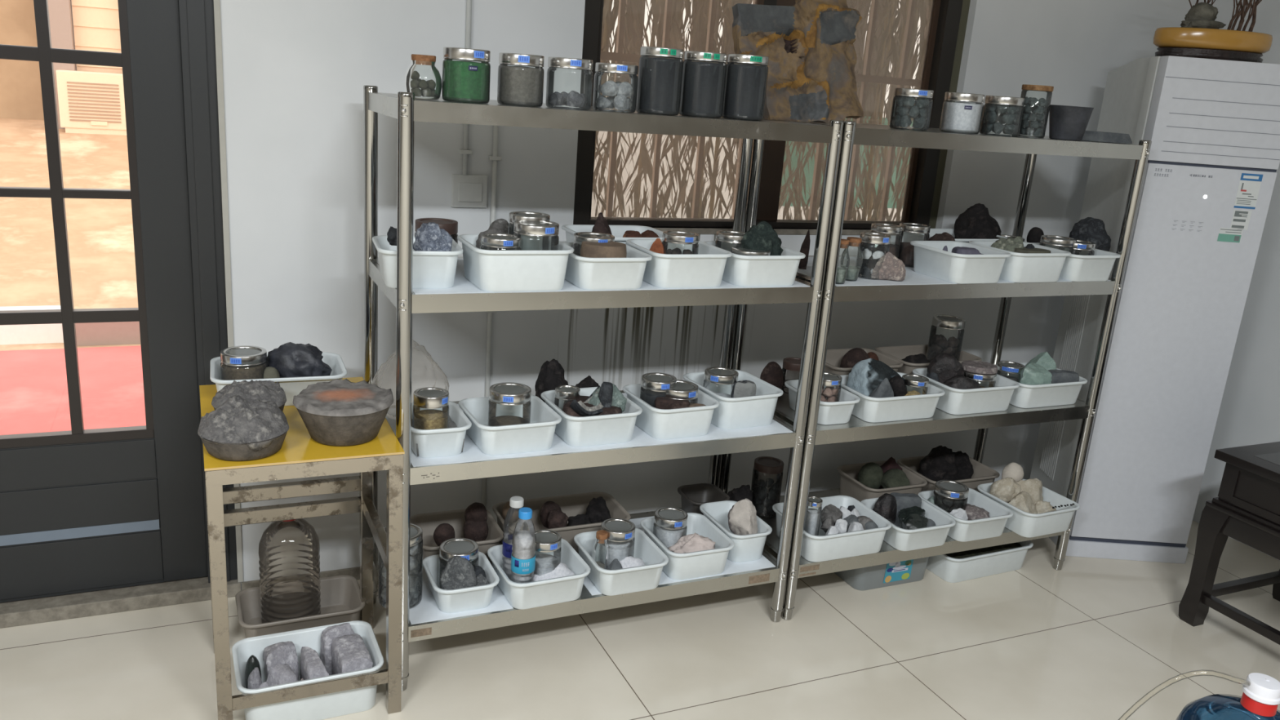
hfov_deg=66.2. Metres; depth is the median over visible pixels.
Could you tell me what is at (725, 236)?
glass jar
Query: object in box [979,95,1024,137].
glass jar
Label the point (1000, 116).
pebble
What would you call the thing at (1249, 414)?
wall
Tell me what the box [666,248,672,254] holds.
pebble
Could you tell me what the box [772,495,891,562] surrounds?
plastic tub
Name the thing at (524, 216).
glass jar
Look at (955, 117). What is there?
powder
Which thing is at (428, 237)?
rock
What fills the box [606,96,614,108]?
pebble
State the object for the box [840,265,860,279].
powder
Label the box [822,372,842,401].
glass jar
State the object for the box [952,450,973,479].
rock
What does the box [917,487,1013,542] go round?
plastic tub
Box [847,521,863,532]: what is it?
pebble
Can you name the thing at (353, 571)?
baseboard
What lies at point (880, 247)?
pebble
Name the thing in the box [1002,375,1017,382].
powder
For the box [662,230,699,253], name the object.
glass jar
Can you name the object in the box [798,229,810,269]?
shard
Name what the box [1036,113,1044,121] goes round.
pebble
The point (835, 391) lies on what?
pebble
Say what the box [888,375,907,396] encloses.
chunk
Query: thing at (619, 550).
powder
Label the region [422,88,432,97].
pebble
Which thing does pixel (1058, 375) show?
flat stone
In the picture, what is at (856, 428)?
shelf
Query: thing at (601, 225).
rock
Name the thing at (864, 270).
pebble
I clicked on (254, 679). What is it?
stone
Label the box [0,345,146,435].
carpet
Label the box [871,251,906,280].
rock
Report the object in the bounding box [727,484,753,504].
rock
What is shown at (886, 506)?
rock
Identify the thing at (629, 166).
wall
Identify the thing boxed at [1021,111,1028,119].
pebble
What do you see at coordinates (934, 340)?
pebble
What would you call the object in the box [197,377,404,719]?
stand
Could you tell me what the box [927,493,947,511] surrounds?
stone
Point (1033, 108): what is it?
pebble
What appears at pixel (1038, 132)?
pebble
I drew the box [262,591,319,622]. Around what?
dark grit
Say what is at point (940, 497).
pebble
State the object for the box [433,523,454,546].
ball
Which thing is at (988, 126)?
pebble
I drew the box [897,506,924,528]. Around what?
rock
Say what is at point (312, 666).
stone slab
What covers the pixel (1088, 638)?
floor
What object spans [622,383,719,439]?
plastic tub
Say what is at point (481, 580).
rock
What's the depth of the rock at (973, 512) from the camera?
3.50 m
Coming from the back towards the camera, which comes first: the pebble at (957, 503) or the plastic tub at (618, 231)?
the pebble at (957, 503)
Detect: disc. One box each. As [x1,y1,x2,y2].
[580,240,626,257]
[1013,246,1050,253]
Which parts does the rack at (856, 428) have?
post, post, post, post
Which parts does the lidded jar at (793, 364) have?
glass, lid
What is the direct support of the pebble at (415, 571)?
on the pebble at (414, 580)
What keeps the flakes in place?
in the plastic tub at (868, 409)
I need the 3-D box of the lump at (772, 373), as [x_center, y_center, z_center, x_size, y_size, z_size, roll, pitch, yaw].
[0.452,0.059,3.355,0.081,0.111,0.061,4,16,0]
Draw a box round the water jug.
[1175,672,1279,719]
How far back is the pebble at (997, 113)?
3.12 m
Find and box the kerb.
[75,321,140,346]
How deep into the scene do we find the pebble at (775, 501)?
3.50 m
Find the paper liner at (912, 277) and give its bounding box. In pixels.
[797,256,1110,285]
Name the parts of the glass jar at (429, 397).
glass, lid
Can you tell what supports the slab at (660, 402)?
on the slab at (691, 405)
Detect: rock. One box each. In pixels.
[413,222,452,251]
[440,555,476,589]
[473,565,486,578]
[475,573,489,586]
[591,212,612,235]
[622,230,644,237]
[640,230,658,237]
[667,532,715,553]
[728,497,758,534]
[735,221,783,255]
[868,377,893,397]
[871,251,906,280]
[872,493,897,523]
[878,457,902,488]
[890,492,921,526]
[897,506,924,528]
[902,513,928,529]
[918,445,959,481]
[926,518,935,527]
[927,352,964,383]
[942,374,982,389]
[951,503,990,519]
[952,450,973,479]
[954,203,1000,239]
[989,477,1021,502]
[991,235,1023,252]
[992,476,1015,500]
[1001,462,1023,481]
[1008,491,1037,513]
[1016,478,1043,505]
[1026,226,1044,243]
[1035,500,1056,513]
[1180,19,1226,29]
[1184,2,1217,20]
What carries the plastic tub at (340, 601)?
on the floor
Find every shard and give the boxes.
[569,385,604,416]
[606,558,622,569]
[649,238,666,253]
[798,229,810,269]
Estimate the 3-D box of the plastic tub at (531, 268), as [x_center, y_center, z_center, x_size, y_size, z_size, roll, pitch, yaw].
[-0.332,-0.256,2.588,0.263,0.110,0.250,-3,17,-24]
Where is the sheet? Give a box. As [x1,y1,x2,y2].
[779,116,913,208]
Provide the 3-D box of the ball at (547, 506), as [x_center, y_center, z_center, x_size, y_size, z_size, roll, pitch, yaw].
[-0.285,0.494,3.158,0.072,0.083,0.062,4,16,0]
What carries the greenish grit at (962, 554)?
in the plastic tub at (949, 569)
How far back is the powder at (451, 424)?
2.69 m
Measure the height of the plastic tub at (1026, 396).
0.091 m
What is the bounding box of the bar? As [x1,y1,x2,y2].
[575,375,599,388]
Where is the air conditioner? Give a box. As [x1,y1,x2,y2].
[1030,55,1279,564]
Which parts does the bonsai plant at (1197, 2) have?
stem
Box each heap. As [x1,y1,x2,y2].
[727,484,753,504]
[902,353,928,363]
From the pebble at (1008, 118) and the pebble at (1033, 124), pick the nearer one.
the pebble at (1008, 118)
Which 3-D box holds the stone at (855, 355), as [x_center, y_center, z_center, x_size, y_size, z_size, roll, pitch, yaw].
[0.774,0.020,3.517,0.113,0.130,0.085,4,16,0]
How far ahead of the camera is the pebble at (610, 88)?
2.52 m
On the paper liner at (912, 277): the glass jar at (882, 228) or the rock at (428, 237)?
the glass jar at (882, 228)
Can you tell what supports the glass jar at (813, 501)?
in the plastic tub at (820, 548)
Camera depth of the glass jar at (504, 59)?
2.40 m
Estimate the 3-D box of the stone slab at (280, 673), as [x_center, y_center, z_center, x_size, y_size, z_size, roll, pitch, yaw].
[-0.926,0.854,2.531,0.078,0.124,0.086,-9,20,-39]
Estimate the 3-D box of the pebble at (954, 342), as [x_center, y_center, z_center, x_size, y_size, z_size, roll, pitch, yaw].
[1.161,-0.063,3.636,0.039,0.035,0.029,14,18,32]
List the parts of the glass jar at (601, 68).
lid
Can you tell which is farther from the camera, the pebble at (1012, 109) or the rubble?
the pebble at (1012, 109)
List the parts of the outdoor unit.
name plate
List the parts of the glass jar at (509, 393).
glass, lid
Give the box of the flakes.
[904,390,920,395]
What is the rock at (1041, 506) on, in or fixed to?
in the plastic tub at (1024, 524)
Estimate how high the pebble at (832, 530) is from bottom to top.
0.049 m
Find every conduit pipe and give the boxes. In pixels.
[458,0,472,174]
[481,125,502,506]
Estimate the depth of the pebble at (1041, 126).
3.17 m
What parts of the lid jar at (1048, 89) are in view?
wooden lid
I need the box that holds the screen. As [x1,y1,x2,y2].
[600,0,930,117]
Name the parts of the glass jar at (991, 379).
lid, glass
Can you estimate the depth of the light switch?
3.03 m
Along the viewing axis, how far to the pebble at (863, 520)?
3.29 m
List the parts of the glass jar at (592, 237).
glass, lid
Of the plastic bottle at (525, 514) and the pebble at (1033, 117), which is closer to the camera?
the plastic bottle at (525, 514)
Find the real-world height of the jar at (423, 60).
0.102 m
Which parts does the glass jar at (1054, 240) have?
glass, lid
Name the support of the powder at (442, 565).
in the glass jar at (468, 548)
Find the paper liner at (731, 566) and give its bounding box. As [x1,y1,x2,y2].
[583,515,775,595]
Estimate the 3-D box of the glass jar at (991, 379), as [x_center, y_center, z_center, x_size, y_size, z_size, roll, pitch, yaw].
[1.171,0.091,3.416,0.120,0.114,0.120,-3,17,-24]
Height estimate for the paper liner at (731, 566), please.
0.001 m
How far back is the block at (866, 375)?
3.23 m
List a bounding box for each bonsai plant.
[1188,0,1215,7]
[1226,0,1262,31]
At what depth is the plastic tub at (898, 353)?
3.67 m
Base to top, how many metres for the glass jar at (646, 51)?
0.168 m
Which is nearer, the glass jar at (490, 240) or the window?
the glass jar at (490, 240)
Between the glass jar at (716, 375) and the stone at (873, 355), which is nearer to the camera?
the glass jar at (716, 375)
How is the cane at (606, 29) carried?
on the trim
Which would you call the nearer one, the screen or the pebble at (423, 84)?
the pebble at (423, 84)
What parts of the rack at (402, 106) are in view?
post, post, post, post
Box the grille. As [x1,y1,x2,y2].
[66,81,121,123]
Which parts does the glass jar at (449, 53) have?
lid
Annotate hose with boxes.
[1117,669,1250,719]
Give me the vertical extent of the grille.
0.389 m
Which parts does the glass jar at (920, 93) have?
lid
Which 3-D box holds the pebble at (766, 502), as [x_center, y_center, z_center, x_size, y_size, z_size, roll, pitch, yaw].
[0.447,0.505,3.485,0.030,0.033,0.034,-5,18,-30]
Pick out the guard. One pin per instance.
(618, 56)
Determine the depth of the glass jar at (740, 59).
2.66 m
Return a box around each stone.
[244,654,261,688]
[247,666,262,688]
[257,681,270,688]
[386,226,396,245]
[475,227,512,250]
[488,218,508,233]
[840,347,870,368]
[867,351,879,360]
[926,372,939,382]
[927,231,955,240]
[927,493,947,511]
[942,245,947,251]
[951,246,979,254]
[961,360,998,374]
[1048,369,1079,383]
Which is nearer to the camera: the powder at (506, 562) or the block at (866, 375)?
the powder at (506, 562)
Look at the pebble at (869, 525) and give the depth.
3.28 m
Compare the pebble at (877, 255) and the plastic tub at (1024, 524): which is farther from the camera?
the plastic tub at (1024, 524)
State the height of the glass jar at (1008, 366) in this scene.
0.109 m
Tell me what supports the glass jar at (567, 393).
in the plastic tub at (602, 429)
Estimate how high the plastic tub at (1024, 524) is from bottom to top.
0.100 m
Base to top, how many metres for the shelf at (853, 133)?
0.046 m
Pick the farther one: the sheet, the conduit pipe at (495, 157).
the sheet
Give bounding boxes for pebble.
[262,366,279,378]
[381,587,386,600]
[382,565,386,578]
[409,543,418,555]
[409,555,417,570]
[409,560,419,575]
[409,574,418,591]
[409,586,418,598]
[410,71,419,79]
[410,79,418,88]
[412,87,422,96]
[418,79,427,88]
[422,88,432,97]
[426,80,435,89]
[431,88,435,97]
[548,91,563,106]
[560,91,568,105]
[566,90,583,106]
[580,93,587,106]
[595,94,612,108]
[601,80,618,96]
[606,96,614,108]
[613,94,627,110]
[614,81,621,96]
[616,81,633,97]
[626,97,631,110]
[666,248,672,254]
[670,250,678,254]
[672,247,681,254]
[682,248,693,254]
[752,486,760,496]
[753,497,761,505]
[755,479,764,487]
[756,504,764,514]
[757,489,767,499]
[760,485,768,492]
[761,497,771,506]
[764,477,773,487]
[765,504,774,514]
[768,489,777,500]
[769,497,778,505]
[770,483,778,491]
[820,395,826,401]
[820,504,842,533]
[820,515,834,530]
[822,386,832,396]
[825,525,838,535]
[826,395,836,401]
[831,388,838,395]
[834,518,847,533]
[839,506,851,519]
[843,514,858,532]
[847,505,854,511]
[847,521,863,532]
[851,508,859,516]
[857,515,873,529]
[859,265,870,275]
[861,242,868,248]
[862,248,871,258]
[862,258,870,266]
[864,520,878,529]
[866,259,877,268]
[867,243,878,250]
[872,250,884,259]
[876,244,887,251]
[892,114,900,126]
[895,96,905,106]
[895,106,910,116]
[899,115,911,127]
[902,96,915,107]
[907,105,919,118]
[912,115,919,128]
[913,116,926,128]
[915,97,929,108]
[917,107,928,118]
[928,351,936,359]
[930,334,941,344]
[933,344,942,353]
[937,338,948,347]
[937,494,945,501]
[937,503,946,510]
[942,346,954,355]
[942,497,953,507]
[947,337,959,347]
[947,506,957,512]
[952,346,959,355]
[953,499,963,507]
[982,120,993,133]
[986,103,997,112]
[986,111,997,123]
[986,111,998,123]
[993,122,1004,133]
[996,104,1008,113]
[998,112,1006,124]
[1001,113,1014,124]
[1004,124,1017,134]
[1006,105,1019,114]
[1012,112,1018,124]
[1019,125,1026,134]
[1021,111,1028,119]
[1021,119,1029,127]
[1022,103,1031,112]
[1023,96,1029,105]
[1025,127,1034,135]
[1027,112,1036,121]
[1029,97,1039,106]
[1029,120,1039,128]
[1031,106,1038,112]
[1032,128,1043,136]
[1033,105,1044,114]
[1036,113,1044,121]
[1038,97,1047,106]
[1038,121,1044,128]
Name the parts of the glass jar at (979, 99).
lid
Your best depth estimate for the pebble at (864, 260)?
3.08 m
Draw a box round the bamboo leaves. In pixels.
[592,0,933,221]
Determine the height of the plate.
0.031 m
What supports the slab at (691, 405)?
in the plastic tub at (694, 421)
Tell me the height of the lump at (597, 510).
0.103 m
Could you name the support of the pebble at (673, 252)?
on the pebble
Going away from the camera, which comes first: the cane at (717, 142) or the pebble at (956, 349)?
the pebble at (956, 349)
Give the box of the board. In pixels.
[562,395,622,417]
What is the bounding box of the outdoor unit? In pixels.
[55,70,126,135]
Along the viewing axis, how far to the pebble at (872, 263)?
3.05 m
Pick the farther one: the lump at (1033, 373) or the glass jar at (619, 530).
the lump at (1033, 373)
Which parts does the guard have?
rail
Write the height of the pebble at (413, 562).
0.035 m
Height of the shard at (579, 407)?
0.076 m
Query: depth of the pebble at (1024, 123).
3.16 m
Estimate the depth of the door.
2.81 m
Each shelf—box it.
[368,92,833,143]
[368,256,813,313]
[373,507,779,642]
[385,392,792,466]
[386,390,795,484]
[757,488,1064,577]
[773,378,1089,444]
[793,120,1143,159]
[795,255,1115,302]
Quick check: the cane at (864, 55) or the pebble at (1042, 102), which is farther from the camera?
the cane at (864, 55)
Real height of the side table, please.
0.623 m
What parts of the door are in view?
frame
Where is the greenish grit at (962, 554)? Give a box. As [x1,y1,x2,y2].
[946,542,1022,558]
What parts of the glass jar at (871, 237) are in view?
lid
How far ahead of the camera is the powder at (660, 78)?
2.57 m
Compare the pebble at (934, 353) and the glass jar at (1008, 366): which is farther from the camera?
the pebble at (934, 353)
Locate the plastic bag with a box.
[371,339,448,419]
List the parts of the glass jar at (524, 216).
glass, lid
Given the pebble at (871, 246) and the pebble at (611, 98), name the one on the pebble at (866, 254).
the pebble at (871, 246)
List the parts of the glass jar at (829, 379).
lid, glass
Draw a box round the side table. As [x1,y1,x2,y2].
[1178,441,1279,644]
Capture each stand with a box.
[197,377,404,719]
[1155,46,1262,62]
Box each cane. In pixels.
[593,0,610,169]
[633,0,657,217]
[697,0,710,217]
[708,0,732,218]
[849,1,871,169]
[863,8,888,220]
[866,0,895,220]
[874,0,909,219]
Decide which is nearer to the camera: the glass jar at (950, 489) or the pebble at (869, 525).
the pebble at (869, 525)
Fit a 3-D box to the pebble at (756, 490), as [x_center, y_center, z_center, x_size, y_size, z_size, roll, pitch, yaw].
[0.419,0.468,3.512,0.030,0.033,0.034,8,16,15]
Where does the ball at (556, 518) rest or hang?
in the plastic tub at (574, 504)
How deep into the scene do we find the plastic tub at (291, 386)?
2.64 m
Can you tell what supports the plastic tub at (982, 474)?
on the rack at (856, 428)
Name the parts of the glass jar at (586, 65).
lid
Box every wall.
[0,0,44,119]
[219,0,1204,590]
[591,131,902,221]
[1192,0,1279,560]
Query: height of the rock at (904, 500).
0.114 m
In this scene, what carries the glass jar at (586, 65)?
on the rack at (402, 106)
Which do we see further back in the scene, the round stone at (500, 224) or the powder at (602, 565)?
the powder at (602, 565)
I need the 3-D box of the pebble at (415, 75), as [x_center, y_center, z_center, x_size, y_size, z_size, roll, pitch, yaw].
[-0.545,-0.690,2.382,0.022,0.022,0.022,7,16,10]
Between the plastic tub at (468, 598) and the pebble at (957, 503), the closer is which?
the plastic tub at (468, 598)
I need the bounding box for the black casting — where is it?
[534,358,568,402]
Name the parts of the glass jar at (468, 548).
lid, glass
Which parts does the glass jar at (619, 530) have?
glass, lid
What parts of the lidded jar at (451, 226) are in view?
lid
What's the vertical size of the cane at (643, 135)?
2.911 m
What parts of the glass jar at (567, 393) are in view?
glass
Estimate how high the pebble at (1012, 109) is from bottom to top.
0.036 m
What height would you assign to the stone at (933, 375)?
0.066 m
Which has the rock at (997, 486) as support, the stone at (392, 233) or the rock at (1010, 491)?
the rock at (1010, 491)
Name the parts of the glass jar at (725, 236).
glass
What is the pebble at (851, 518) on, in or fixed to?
in the plastic tub at (820, 548)
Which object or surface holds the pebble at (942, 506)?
on the pebble
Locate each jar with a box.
[220,345,267,379]
[377,523,422,608]
[404,53,441,100]
[412,386,448,427]
[414,217,457,265]
[438,537,479,587]
[441,47,490,103]
[480,233,521,250]
[487,382,531,426]
[497,53,544,106]
[507,211,550,250]
[512,220,559,250]
[534,529,561,562]
[545,57,592,110]
[554,385,580,406]
[572,231,614,254]
[592,62,638,112]
[598,518,635,561]
[635,46,684,115]
[640,372,676,398]
[653,506,688,535]
[659,379,698,403]
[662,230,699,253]
[679,50,727,118]
[702,366,738,394]
[714,230,745,248]
[721,53,768,120]
[730,245,770,255]
[751,456,783,517]
[781,357,800,394]
[806,496,822,535]
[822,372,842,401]
[835,239,849,284]
[840,236,862,280]
[855,231,890,279]
[871,222,902,257]
[888,88,933,130]
[899,222,930,266]
[902,373,928,394]
[926,314,965,360]
[933,480,968,505]
[939,92,984,133]
[964,370,996,387]
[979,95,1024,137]
[994,234,1024,241]
[996,360,1025,377]
[1017,84,1053,137]
[1039,235,1077,254]
[1058,239,1096,255]
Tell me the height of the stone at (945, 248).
0.096 m
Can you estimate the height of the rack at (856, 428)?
1.580 m
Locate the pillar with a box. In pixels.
[48,0,76,128]
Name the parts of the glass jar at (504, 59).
lid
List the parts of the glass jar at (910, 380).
lid, glass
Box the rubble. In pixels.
[587,383,626,412]
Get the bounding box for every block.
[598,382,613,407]
[730,380,755,397]
[846,358,906,395]
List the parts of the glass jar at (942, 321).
lid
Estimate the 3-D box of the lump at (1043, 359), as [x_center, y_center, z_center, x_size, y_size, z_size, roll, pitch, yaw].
[1.452,0.040,3.591,0.127,0.146,0.096,4,16,0]
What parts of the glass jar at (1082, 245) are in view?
glass, lid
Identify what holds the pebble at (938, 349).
on the pebble at (934, 353)
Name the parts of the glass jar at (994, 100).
lid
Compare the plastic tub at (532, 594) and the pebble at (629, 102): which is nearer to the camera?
the pebble at (629, 102)
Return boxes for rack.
[363,84,844,691]
[718,116,1151,620]
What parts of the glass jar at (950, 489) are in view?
glass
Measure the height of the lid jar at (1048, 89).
0.161 m
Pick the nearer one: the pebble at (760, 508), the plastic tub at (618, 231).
the plastic tub at (618, 231)
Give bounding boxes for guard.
[600,0,920,221]
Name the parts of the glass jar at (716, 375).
glass, lid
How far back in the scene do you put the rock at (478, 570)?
2.77 m
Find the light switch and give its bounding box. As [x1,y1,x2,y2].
[451,173,487,207]
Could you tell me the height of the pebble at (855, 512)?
0.051 m
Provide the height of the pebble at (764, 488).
0.028 m
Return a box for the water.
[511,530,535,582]
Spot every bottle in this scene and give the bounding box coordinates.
[257,518,320,622]
[502,496,528,568]
[510,506,536,581]
[591,529,608,568]
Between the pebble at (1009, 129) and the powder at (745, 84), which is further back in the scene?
the pebble at (1009, 129)
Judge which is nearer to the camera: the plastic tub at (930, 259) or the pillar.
the plastic tub at (930, 259)
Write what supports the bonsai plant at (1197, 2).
on the tray
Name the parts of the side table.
leg, waist moulding, leg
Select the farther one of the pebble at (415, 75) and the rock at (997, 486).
the rock at (997, 486)
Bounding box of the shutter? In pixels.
[71,0,122,73]
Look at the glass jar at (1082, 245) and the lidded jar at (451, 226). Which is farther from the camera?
the glass jar at (1082, 245)
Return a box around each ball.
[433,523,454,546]
[463,520,488,541]
[464,502,487,522]
[502,501,519,522]
[539,501,561,528]
[547,509,568,528]
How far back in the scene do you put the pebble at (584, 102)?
2.51 m
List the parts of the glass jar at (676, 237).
glass, lid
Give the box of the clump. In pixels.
[266,342,332,377]
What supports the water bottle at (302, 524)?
in the plastic tub at (340, 601)
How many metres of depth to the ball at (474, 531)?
3.01 m
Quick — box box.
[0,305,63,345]
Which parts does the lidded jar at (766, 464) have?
lid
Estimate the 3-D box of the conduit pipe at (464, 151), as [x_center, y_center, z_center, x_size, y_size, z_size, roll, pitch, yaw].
[-0.478,-1.322,2.805,0.040,1.569,0.020,-3,17,-24]
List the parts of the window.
sash, sill, sash, pane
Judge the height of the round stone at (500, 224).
0.142 m
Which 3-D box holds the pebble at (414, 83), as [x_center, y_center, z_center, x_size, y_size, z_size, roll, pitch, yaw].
[-0.545,-0.668,2.376,0.022,0.022,0.022,10,17,21]
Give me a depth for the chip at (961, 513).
3.45 m
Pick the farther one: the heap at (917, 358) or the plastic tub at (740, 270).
the heap at (917, 358)
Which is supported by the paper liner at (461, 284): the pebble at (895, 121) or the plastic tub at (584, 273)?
the plastic tub at (584, 273)
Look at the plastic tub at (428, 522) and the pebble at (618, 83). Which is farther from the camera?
the plastic tub at (428, 522)
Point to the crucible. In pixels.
(1066, 122)
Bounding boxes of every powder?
[221,361,266,380]
[411,415,464,456]
[413,408,447,429]
[440,560,477,588]
[443,60,488,101]
[488,415,528,426]
[498,65,542,105]
[502,539,511,579]
[533,560,574,581]
[534,554,559,573]
[595,561,604,568]
[599,539,633,564]
[637,57,682,113]
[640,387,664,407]
[653,523,686,548]
[680,61,725,115]
[713,391,730,397]
[722,63,767,119]
[804,508,820,535]
[835,266,847,283]
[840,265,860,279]
[868,244,898,259]
[897,242,914,265]
[940,102,982,133]
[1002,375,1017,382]
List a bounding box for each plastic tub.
[209,352,346,405]
[231,620,383,719]
[235,574,364,638]
[372,235,462,288]
[410,508,503,569]
[411,400,471,457]
[422,551,499,613]
[457,234,573,292]
[458,395,561,455]
[487,538,590,609]
[492,491,631,554]
[541,386,642,447]
[561,224,662,246]
[563,242,652,290]
[573,527,668,595]
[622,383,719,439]
[626,239,732,288]
[640,512,734,580]
[677,483,729,515]
[683,369,783,429]
[699,500,772,562]
[703,240,805,286]
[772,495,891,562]
[784,379,860,424]
[824,347,903,375]
[834,556,928,590]
[836,460,927,502]
[840,372,945,422]
[860,497,955,551]
[875,344,982,374]
[897,455,999,493]
[903,228,1008,243]
[910,240,1010,284]
[911,368,1019,414]
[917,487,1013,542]
[925,540,1033,582]
[968,240,1071,282]
[977,479,1079,537]
[995,362,1087,408]
[1030,242,1120,281]
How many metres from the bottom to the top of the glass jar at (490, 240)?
0.128 m
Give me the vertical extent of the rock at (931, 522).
0.061 m
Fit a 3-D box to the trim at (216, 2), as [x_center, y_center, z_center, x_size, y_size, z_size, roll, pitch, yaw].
[-1.178,-0.324,2.800,0.016,2.125,0.007,-3,17,-24]
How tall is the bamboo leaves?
2.452 m
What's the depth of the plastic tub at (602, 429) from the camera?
2.76 m
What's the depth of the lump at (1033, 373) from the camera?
3.46 m
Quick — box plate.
[1081,130,1132,143]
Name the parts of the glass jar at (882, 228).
lid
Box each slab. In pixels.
[262,640,298,680]
[266,663,297,685]
[300,646,328,679]
[320,622,355,675]
[331,633,373,675]
[654,396,689,408]
[688,402,706,407]
[732,0,863,123]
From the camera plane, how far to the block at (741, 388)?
3.02 m
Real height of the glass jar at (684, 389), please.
0.131 m
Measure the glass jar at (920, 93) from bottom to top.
0.118 m
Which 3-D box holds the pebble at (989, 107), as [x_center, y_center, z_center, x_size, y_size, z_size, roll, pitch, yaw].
[1.112,-0.801,3.105,0.037,0.036,0.037,11,17,24]
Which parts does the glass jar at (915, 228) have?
lid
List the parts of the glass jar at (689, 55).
lid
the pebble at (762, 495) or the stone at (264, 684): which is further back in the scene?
the pebble at (762, 495)
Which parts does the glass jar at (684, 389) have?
glass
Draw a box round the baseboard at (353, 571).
[241,566,359,590]
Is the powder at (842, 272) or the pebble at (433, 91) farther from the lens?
the powder at (842, 272)
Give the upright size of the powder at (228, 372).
0.090 m
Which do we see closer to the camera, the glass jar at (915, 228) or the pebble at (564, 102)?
the pebble at (564, 102)
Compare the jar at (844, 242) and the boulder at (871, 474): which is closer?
the jar at (844, 242)
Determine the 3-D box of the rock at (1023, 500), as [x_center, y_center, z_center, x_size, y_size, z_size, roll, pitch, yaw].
[1.389,0.538,3.562,0.109,0.123,0.090,-9,20,-40]
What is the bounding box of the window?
[573,0,970,235]
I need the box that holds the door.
[0,0,237,602]
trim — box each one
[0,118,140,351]
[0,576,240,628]
[213,0,243,582]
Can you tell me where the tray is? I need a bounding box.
[1153,26,1272,53]
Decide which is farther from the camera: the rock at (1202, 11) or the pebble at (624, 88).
the rock at (1202, 11)
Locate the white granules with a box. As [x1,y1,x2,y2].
[618,555,644,568]
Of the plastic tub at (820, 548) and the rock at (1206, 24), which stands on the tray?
the rock at (1206, 24)
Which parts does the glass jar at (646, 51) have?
lid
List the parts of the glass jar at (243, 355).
lid, glass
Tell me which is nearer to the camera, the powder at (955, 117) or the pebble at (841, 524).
the powder at (955, 117)
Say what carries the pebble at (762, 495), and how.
on the pebble at (760, 508)
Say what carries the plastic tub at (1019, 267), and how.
on the paper liner at (912, 277)
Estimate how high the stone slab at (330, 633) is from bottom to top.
0.150 m
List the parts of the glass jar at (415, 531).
lid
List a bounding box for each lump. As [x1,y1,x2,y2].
[567,514,591,526]
[585,496,611,523]
[760,361,783,389]
[1017,363,1052,384]
[1025,351,1056,370]
[1068,217,1111,254]
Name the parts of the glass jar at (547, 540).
glass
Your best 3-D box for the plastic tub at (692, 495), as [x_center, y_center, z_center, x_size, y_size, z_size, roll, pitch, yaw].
[0.216,0.508,3.412,0.155,0.100,0.160,-3,17,-24]
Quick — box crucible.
[1048,104,1093,141]
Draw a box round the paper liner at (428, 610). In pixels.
[408,568,512,624]
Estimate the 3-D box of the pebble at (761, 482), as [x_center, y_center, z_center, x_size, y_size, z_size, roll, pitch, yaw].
[0.433,0.441,3.524,0.031,0.028,0.031,-7,19,-35]
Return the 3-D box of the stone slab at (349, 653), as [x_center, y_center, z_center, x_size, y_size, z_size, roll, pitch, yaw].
[-0.773,0.830,2.640,0.086,0.134,0.176,-4,18,-28]
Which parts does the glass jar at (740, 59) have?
lid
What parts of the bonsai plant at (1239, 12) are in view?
stem, stem, stem, stem, stem, stem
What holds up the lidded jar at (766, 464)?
on the rack at (856, 428)
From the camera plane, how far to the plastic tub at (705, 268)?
2.70 m
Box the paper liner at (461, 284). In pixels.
[412,257,809,293]
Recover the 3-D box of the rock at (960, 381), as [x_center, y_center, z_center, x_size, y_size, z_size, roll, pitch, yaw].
[1.091,0.107,3.336,0.145,0.116,0.083,4,16,0]
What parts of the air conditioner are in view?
panel, louver panel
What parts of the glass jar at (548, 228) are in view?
glass, lid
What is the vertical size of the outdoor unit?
0.630 m
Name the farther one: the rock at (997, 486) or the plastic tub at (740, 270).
the rock at (997, 486)
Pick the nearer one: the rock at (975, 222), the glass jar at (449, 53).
the glass jar at (449, 53)
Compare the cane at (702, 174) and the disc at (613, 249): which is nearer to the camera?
the disc at (613, 249)
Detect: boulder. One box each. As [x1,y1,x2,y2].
[857,462,883,488]
[880,468,910,488]
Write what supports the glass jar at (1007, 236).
on the paper liner at (912, 277)
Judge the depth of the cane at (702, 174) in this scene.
4.63 m
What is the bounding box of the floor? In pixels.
[0,520,1279,719]
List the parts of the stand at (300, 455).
leg, leg, slag button, slag button, rail, rail, frame, rail, leg, rail, leg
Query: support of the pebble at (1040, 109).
on the pebble at (1033, 117)
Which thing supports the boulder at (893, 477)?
in the plastic tub at (850, 486)
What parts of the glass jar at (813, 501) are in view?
lid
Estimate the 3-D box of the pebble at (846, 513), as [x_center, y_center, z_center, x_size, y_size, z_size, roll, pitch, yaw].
[0.696,0.530,3.354,0.056,0.070,0.046,10,17,21]
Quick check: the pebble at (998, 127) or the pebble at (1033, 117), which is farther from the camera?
the pebble at (1033, 117)
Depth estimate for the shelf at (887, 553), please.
3.33 m
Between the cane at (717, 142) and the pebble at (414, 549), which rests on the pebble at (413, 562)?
the pebble at (414, 549)
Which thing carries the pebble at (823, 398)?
on the pebble
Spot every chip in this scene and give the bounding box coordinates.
[949,507,968,519]
[1025,244,1034,248]

